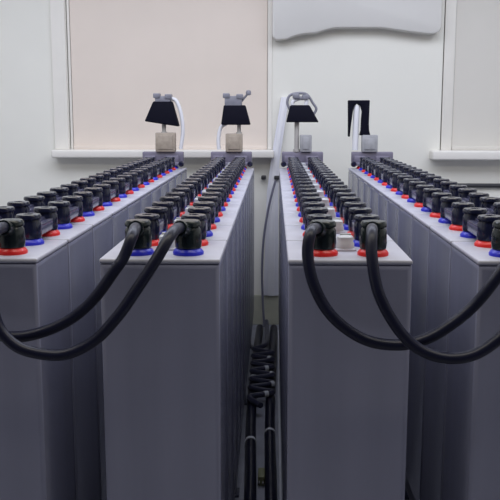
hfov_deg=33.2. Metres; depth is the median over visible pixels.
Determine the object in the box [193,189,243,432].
cell
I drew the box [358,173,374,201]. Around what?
cell
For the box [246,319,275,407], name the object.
cable
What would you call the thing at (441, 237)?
cell
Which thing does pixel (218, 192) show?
connector
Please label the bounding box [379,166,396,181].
connector
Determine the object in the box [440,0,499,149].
roller blind
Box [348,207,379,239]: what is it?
connector
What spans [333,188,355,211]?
connector
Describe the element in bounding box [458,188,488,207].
connector
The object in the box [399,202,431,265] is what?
cell
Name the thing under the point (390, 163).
connector
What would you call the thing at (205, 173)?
connector
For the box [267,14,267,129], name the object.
window
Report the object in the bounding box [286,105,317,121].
hood
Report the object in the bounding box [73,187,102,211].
connector
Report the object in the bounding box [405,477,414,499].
rack
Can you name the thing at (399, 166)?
connector
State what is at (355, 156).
plate
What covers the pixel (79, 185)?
connector
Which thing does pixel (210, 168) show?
connector
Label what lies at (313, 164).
connector
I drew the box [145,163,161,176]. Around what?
connector
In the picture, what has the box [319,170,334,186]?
connector
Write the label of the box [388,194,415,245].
cell
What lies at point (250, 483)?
cable
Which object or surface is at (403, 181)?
connector
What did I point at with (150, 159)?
connector
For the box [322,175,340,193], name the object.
connector
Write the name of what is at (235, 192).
cell
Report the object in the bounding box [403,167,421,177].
connector
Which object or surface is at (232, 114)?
hood
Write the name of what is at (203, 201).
connector
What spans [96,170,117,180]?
connector
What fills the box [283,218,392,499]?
cell
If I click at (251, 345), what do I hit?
rack
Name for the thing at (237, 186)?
cell
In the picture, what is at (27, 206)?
connector
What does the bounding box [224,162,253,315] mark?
cell
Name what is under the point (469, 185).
pipe
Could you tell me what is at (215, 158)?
connector
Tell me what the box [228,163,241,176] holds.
connector
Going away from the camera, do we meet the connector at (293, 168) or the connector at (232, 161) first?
the connector at (293, 168)
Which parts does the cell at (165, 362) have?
lid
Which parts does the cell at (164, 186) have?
lid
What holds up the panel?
attached to the wall
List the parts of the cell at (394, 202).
lid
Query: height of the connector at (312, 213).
0.046 m
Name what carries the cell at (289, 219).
on the rack
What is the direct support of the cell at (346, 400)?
on the rack
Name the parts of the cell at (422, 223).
lid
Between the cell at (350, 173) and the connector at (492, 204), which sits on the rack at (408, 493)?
the cell at (350, 173)
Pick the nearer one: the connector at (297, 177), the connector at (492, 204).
the connector at (492, 204)
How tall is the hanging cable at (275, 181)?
0.764 m
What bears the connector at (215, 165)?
attached to the cell at (240, 181)
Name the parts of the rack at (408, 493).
leg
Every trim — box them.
[50,0,68,148]
[51,149,273,157]
[267,0,271,149]
[429,150,499,159]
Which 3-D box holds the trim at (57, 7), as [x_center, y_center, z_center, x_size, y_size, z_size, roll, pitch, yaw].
[-0.974,-1.226,4.232,0.074,1.426,0.012,0,9,2]
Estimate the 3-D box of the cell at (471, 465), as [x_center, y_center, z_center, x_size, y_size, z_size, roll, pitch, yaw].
[0.500,0.330,1.601,0.210,0.729,0.224,0,9,2]
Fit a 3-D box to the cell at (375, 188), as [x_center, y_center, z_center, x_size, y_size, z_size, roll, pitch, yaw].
[0.540,0.108,2.980,0.210,0.729,0.224,0,9,2]
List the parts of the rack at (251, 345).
leg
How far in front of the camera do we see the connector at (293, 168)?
3.08 m
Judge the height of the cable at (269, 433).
0.040 m
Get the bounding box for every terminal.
[145,93,184,151]
[216,90,250,151]
[286,92,317,151]
[348,100,377,151]
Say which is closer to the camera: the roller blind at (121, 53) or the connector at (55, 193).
the connector at (55, 193)
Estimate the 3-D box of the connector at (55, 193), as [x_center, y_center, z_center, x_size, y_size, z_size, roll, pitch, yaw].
[-0.503,-0.131,2.144,0.049,0.046,0.172,0,9,2]
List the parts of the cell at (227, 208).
lid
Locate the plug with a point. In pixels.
(261, 471)
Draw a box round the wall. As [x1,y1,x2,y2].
[0,0,499,294]
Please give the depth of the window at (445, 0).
4.41 m
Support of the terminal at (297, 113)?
on the plate at (303, 156)
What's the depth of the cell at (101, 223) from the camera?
2.02 m
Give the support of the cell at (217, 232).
on the rack at (251, 345)
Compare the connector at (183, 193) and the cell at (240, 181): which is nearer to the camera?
the connector at (183, 193)
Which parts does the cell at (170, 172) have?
lid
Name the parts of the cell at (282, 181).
lid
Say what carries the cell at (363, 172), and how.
on the rack at (408, 493)
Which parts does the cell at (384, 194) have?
lid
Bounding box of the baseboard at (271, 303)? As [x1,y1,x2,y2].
[253,295,278,324]
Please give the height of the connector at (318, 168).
0.046 m
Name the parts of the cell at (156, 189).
lid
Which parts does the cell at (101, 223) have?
lid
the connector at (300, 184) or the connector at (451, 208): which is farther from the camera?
the connector at (300, 184)
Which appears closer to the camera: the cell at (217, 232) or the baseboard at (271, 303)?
the cell at (217, 232)
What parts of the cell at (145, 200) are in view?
lid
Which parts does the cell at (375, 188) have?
lid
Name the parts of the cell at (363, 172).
lid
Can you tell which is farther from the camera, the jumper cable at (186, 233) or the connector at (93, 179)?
the connector at (93, 179)
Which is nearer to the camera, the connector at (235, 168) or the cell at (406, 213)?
the cell at (406, 213)
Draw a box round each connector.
[0,206,14,218]
[7,195,44,215]
[15,206,57,238]
[37,187,68,205]
[48,196,82,223]
[60,180,87,195]
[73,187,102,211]
[80,175,103,186]
[93,180,118,201]
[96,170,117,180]
[109,175,131,193]
[110,166,128,174]
[121,163,138,170]
[123,170,143,186]
[131,160,147,167]
[134,206,167,239]
[135,166,152,181]
[140,157,154,163]
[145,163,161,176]
[152,196,179,223]
[153,160,168,172]
[161,157,174,168]
[165,187,189,211]
[176,181,197,201]
[181,207,210,238]
[185,175,204,193]
[193,170,209,186]
[193,196,218,223]
[199,166,214,181]
[202,188,223,211]
[204,163,218,176]
[209,160,222,172]
[209,181,228,201]
[213,157,225,168]
[215,175,232,193]
[220,170,235,186]
[224,166,238,181]
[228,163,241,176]
[231,160,243,172]
[233,157,244,168]
[288,157,298,168]
[289,160,300,172]
[290,163,302,176]
[291,166,304,178]
[292,170,307,186]
[294,175,310,193]
[296,181,314,201]
[298,188,318,211]
[301,196,324,223]
[304,207,331,229]
[308,157,319,168]
[310,160,322,172]
[312,163,326,176]
[315,166,330,181]
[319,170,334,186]
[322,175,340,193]
[327,181,347,201]
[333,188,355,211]
[340,196,365,223]
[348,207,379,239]
[360,157,373,168]
[365,160,379,172]
[371,163,387,176]
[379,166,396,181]
[380,157,393,164]
[386,160,401,168]
[387,171,406,187]
[394,163,411,172]
[397,175,418,194]
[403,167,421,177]
[409,181,433,202]
[414,171,434,181]
[423,188,451,212]
[426,175,449,187]
[440,181,466,196]
[440,197,474,224]
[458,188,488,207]
[462,207,499,240]
[479,197,499,214]
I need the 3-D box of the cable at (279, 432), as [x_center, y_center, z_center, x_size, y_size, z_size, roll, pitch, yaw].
[0.112,0.597,3.184,0.012,0.008,2.300,0,9,2]
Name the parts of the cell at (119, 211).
lid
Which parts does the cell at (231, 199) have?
lid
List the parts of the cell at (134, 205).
lid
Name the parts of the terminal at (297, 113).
post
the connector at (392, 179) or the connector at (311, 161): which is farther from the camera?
the connector at (311, 161)
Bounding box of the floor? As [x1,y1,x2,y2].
[235,324,282,499]
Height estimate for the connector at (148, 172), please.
0.046 m
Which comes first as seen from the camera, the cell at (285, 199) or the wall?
the cell at (285, 199)
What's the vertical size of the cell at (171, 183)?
0.729 m
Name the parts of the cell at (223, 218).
lid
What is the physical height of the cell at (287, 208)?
0.729 m
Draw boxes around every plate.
[142,151,183,166]
[211,152,252,166]
[281,152,322,166]
[351,152,392,166]
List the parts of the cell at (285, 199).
lid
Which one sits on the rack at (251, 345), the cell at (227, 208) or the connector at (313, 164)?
the cell at (227, 208)
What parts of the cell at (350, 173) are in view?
lid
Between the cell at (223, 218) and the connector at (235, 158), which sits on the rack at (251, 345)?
the cell at (223, 218)
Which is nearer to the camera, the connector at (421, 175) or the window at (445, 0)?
the connector at (421, 175)
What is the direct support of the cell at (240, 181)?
on the rack at (251, 345)
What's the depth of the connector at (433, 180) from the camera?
2.52 m
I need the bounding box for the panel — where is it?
[272,0,441,40]
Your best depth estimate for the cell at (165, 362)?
1.50 m
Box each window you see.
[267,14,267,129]
[440,0,456,144]
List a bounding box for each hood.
[145,101,179,125]
[221,105,250,124]
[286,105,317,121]
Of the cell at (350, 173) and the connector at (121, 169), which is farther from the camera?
the cell at (350, 173)
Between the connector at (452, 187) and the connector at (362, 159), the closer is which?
the connector at (452, 187)
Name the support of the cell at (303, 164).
on the rack
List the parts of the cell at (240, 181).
lid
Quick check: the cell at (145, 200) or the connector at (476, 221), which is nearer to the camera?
the connector at (476, 221)
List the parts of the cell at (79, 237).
lid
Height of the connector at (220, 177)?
0.046 m
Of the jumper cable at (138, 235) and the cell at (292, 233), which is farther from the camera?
the cell at (292, 233)
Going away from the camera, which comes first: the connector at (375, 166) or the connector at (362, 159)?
the connector at (375, 166)
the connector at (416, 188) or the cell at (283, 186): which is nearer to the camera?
the connector at (416, 188)
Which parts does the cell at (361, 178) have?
lid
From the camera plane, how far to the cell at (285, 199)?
2.52 m
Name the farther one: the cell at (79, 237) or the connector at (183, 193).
the connector at (183, 193)
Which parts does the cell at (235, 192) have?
lid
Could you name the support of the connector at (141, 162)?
attached to the cell at (171, 183)
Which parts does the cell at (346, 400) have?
lid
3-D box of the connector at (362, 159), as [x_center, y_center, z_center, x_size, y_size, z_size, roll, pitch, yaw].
[0.518,-0.386,3.726,0.049,0.046,0.172,0,9,2]
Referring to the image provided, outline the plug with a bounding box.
[258,468,264,485]
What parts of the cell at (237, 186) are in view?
lid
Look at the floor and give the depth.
2.88 m
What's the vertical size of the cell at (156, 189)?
0.729 m
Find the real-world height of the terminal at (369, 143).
0.236 m
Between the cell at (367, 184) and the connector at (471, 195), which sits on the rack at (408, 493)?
the cell at (367, 184)
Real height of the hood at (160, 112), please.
0.115 m
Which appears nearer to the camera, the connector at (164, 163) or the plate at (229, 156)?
the connector at (164, 163)
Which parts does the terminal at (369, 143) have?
frame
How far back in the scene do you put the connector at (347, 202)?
1.84 m
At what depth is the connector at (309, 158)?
3.77 m
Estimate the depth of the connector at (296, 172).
2.85 m
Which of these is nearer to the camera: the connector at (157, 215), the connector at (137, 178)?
the connector at (157, 215)
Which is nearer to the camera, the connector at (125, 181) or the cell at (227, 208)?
the cell at (227, 208)
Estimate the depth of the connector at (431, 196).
2.07 m
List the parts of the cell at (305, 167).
lid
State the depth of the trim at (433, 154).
4.21 m
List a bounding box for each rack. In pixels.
[235,344,252,496]
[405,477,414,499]
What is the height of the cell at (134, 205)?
0.729 m
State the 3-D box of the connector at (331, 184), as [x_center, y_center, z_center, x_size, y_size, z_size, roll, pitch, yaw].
[0.244,-0.165,2.353,0.049,0.046,0.172,0,9,2]
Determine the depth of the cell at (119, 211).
2.24 m
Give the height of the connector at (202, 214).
0.046 m
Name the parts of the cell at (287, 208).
lid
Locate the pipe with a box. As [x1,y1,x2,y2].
[458,183,499,187]
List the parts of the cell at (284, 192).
lid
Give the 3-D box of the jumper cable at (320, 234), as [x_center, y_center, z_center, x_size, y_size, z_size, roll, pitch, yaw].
[0.282,0.056,1.455,0.389,0.210,0.150,0,9,2]
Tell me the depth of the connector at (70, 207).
1.86 m
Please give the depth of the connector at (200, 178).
2.60 m
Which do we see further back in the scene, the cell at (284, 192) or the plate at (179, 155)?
the plate at (179, 155)
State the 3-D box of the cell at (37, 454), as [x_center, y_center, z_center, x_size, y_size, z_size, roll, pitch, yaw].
[-0.474,0.326,1.628,0.212,0.729,0.224,0,9,2]
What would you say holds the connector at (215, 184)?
attached to the cell at (227, 208)
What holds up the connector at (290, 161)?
attached to the cell at (306, 170)
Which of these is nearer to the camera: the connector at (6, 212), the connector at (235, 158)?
the connector at (6, 212)
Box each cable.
[0,218,201,360]
[0,219,151,341]
[244,324,262,499]
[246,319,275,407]
[261,180,276,326]
[264,324,276,499]
[278,330,281,499]
[302,219,499,350]
[359,220,499,363]
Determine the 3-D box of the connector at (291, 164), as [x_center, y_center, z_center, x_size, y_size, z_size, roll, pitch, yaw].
[0.181,-0.314,3.276,0.049,0.046,0.172,0,9,2]
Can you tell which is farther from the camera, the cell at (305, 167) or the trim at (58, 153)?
the trim at (58, 153)
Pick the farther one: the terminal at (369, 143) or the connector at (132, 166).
the terminal at (369, 143)
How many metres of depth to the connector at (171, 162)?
3.69 m
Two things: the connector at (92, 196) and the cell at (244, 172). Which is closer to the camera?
the connector at (92, 196)
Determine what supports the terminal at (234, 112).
on the plate at (229, 156)
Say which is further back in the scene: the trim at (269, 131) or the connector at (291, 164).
the trim at (269, 131)
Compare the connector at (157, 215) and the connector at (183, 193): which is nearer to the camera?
the connector at (157, 215)
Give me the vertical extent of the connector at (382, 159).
0.046 m
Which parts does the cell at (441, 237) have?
lid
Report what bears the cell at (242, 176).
on the rack at (251, 345)
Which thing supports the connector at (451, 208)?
attached to the cell at (441, 237)
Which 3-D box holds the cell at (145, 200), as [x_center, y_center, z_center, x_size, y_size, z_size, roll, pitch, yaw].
[-0.441,0.141,2.777,0.212,0.729,0.224,0,9,2]
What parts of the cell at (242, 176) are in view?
lid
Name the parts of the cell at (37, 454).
lid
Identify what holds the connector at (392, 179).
attached to the cell at (384, 194)
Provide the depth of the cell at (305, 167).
3.74 m
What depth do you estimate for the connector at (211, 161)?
3.45 m
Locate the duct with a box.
[261,97,286,295]
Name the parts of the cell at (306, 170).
lid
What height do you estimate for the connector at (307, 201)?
0.046 m
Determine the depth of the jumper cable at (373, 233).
1.37 m
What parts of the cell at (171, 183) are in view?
lid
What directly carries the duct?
attached to the wall
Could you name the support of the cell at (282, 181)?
on the rack
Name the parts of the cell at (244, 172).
lid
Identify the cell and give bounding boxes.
[0,238,75,499]
[41,223,99,499]
[70,211,111,499]
[93,201,127,247]
[99,232,227,499]
[111,193,140,218]
[123,217,232,499]
[125,187,151,212]
[138,181,160,206]
[148,177,168,195]
[157,173,175,191]
[165,169,181,187]
[172,166,186,181]
[174,206,237,499]
[185,196,240,462]
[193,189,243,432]
[201,183,245,403]
[207,177,247,383]
[212,173,249,364]
[221,169,251,344]
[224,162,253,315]
[225,165,252,334]
[278,163,308,311]
[279,166,310,253]
[279,169,313,329]
[279,173,316,355]
[280,178,320,340]
[280,183,324,399]
[281,189,329,419]
[281,197,336,443]
[282,206,343,487]
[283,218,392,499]
[285,233,412,499]
[348,166,362,191]
[353,169,367,196]
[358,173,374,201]
[364,177,382,207]
[371,182,392,214]
[379,188,402,234]
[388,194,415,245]
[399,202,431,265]
[406,212,450,499]
[421,224,476,499]
[442,240,499,499]
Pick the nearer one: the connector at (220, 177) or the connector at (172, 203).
the connector at (172, 203)
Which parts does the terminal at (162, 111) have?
post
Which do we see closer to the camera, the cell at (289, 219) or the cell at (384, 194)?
the cell at (289, 219)
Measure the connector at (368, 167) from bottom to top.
0.046 m
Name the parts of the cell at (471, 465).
lid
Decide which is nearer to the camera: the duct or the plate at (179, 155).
the plate at (179, 155)
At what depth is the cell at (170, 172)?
3.61 m
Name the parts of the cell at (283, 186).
lid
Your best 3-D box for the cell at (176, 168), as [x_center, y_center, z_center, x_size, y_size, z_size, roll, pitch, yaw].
[-0.408,-0.045,3.927,0.212,0.729,0.224,0,9,2]
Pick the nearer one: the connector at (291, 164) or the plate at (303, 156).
the connector at (291, 164)
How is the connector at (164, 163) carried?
attached to the cell at (171, 183)
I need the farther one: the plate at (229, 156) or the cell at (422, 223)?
the plate at (229, 156)
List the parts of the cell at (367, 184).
lid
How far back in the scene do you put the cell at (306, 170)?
3.47 m
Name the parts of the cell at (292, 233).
lid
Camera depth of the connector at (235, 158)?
3.69 m
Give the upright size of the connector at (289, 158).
0.046 m
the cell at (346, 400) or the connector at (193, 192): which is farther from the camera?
the connector at (193, 192)
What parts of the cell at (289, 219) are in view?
lid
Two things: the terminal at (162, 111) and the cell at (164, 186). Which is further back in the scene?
the terminal at (162, 111)
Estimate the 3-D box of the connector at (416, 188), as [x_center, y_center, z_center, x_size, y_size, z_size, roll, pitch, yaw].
[0.478,-0.164,2.347,0.049,0.046,0.172,0,9,2]
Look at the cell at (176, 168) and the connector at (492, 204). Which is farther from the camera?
the cell at (176, 168)
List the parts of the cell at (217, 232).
lid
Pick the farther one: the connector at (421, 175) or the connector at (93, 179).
the connector at (421, 175)
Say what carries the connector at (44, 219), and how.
attached to the cell at (37, 454)
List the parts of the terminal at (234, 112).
post, lever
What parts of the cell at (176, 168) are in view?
lid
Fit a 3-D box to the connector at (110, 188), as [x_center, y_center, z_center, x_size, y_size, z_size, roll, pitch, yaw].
[-0.406,-0.168,2.371,0.049,0.046,0.172,0,9,2]
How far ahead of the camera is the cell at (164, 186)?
3.17 m
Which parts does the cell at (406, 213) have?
lid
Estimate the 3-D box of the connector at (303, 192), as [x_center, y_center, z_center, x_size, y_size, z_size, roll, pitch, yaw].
[0.148,-0.128,2.126,0.049,0.046,0.172,0,9,2]
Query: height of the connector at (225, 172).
0.046 m
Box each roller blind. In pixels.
[66,0,267,149]
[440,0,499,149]

